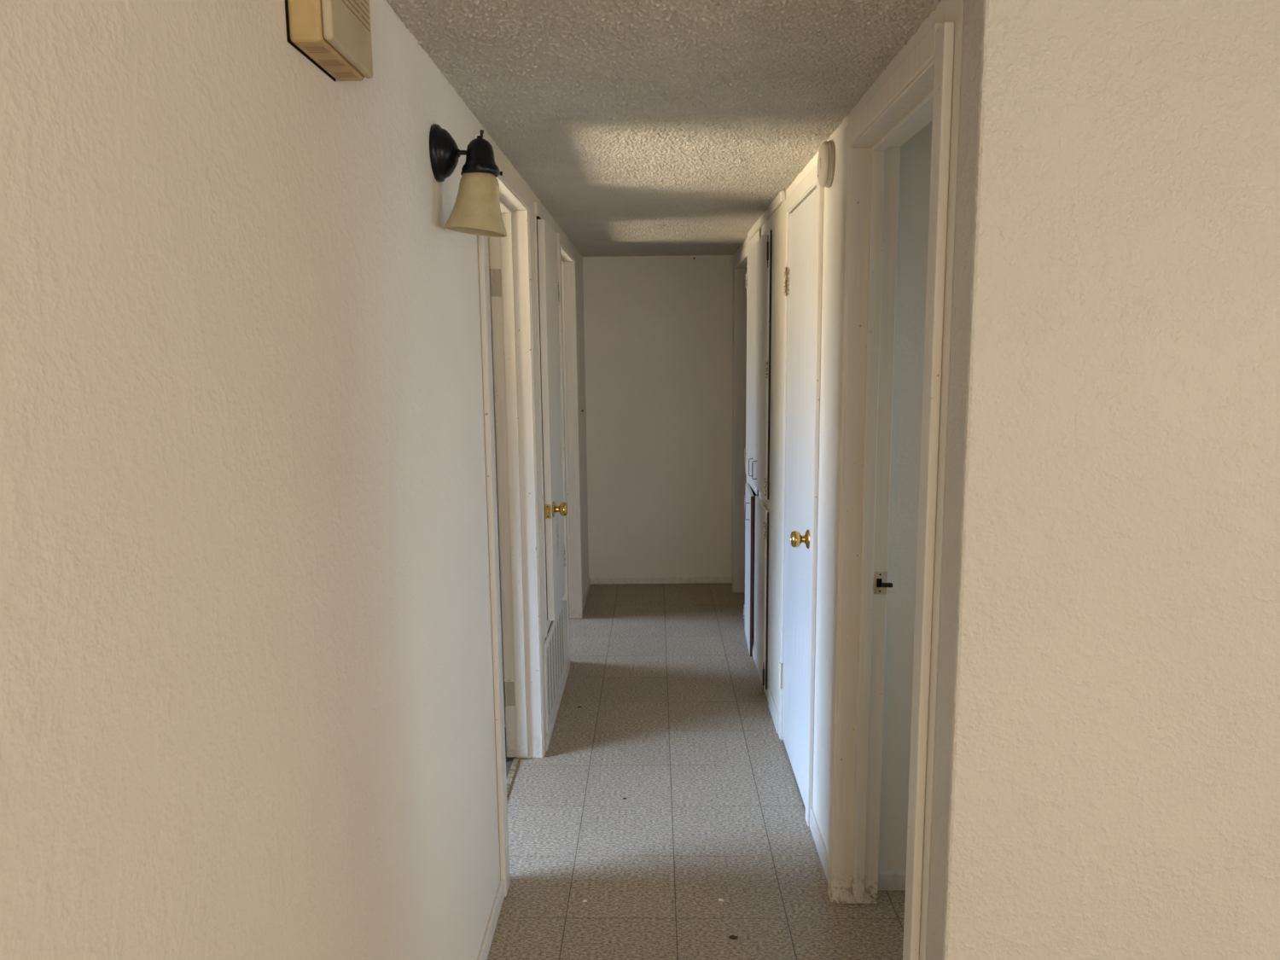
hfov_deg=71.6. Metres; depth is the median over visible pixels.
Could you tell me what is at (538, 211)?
door frame
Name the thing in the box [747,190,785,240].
trim
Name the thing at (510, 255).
door frame
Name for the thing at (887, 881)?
baseboard
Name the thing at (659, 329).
wall
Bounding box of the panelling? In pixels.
[530,198,568,737]
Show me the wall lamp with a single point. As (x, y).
(476, 210)
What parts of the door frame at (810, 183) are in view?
casing, head casing, casing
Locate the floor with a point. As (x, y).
(673, 719)
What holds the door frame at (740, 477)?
attached to the wall at (945, 10)
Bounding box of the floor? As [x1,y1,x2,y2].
[487,583,905,959]
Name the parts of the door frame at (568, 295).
casing, head casing, casing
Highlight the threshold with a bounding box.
[506,758,519,795]
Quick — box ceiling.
[386,0,940,256]
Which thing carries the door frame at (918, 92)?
attached to the wall at (945, 10)
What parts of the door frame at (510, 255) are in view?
casing, head casing, casing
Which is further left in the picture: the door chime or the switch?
the door chime
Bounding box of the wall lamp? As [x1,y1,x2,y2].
[429,123,506,237]
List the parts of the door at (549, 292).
latch plate, knob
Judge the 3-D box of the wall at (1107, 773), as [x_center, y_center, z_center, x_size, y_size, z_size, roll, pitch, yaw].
[2.181,0.238,1.504,3.297,2.150,0.100,0,8,1]
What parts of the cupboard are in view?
cabinet door, cabinet door, handle, cabinet door, frame, cabinet door, filler panel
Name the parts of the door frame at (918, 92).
casing, strike plate, head casing, casing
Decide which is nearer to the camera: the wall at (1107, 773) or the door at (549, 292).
the wall at (1107, 773)
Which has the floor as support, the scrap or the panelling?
the scrap
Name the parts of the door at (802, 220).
knob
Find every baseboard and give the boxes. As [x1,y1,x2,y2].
[477,577,590,959]
[590,576,732,583]
[809,808,828,881]
[878,872,906,890]
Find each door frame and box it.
[474,133,546,896]
[534,202,568,637]
[558,232,582,656]
[732,243,749,592]
[778,162,824,826]
[827,21,954,959]
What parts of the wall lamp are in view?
arm, lamp shade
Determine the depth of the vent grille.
3.76 m
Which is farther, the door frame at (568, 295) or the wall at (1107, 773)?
the door frame at (568, 295)
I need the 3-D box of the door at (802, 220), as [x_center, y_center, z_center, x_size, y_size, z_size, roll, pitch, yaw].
[0.540,0.071,3.125,0.087,2.025,0.619,0,8,1]
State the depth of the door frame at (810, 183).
2.84 m
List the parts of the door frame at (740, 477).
casing, head casing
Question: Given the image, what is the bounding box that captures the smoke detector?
[817,139,835,187]
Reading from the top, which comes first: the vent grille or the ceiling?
the ceiling
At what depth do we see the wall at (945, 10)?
2.46 m
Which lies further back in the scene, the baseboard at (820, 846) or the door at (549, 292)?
the door at (549, 292)
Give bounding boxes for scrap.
[728,934,738,939]
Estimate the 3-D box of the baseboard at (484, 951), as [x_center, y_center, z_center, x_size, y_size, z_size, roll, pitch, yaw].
[-0.407,1.331,1.459,0.022,0.055,9.090,0,8,1]
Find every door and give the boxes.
[536,215,567,620]
[779,188,816,807]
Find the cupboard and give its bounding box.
[743,199,785,733]
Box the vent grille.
[543,600,565,733]
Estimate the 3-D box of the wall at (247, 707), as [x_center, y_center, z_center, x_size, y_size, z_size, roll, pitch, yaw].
[-0.479,0.294,1.314,0.100,2.150,9.100,0,8,1]
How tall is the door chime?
0.120 m
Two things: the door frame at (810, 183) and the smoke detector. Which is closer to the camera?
the smoke detector
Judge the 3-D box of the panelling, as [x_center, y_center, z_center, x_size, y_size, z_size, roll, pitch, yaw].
[-0.381,-0.043,3.804,0.012,2.098,0.961,0,8,1]
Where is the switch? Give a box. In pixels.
[479,129,483,137]
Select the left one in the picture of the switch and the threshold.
the switch
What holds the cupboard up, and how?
on the floor
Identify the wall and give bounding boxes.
[0,0,588,959]
[582,255,733,584]
[732,0,964,959]
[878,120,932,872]
[926,0,1279,959]
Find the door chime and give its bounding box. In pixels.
[285,0,372,81]
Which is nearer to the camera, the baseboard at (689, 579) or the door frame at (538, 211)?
the door frame at (538, 211)

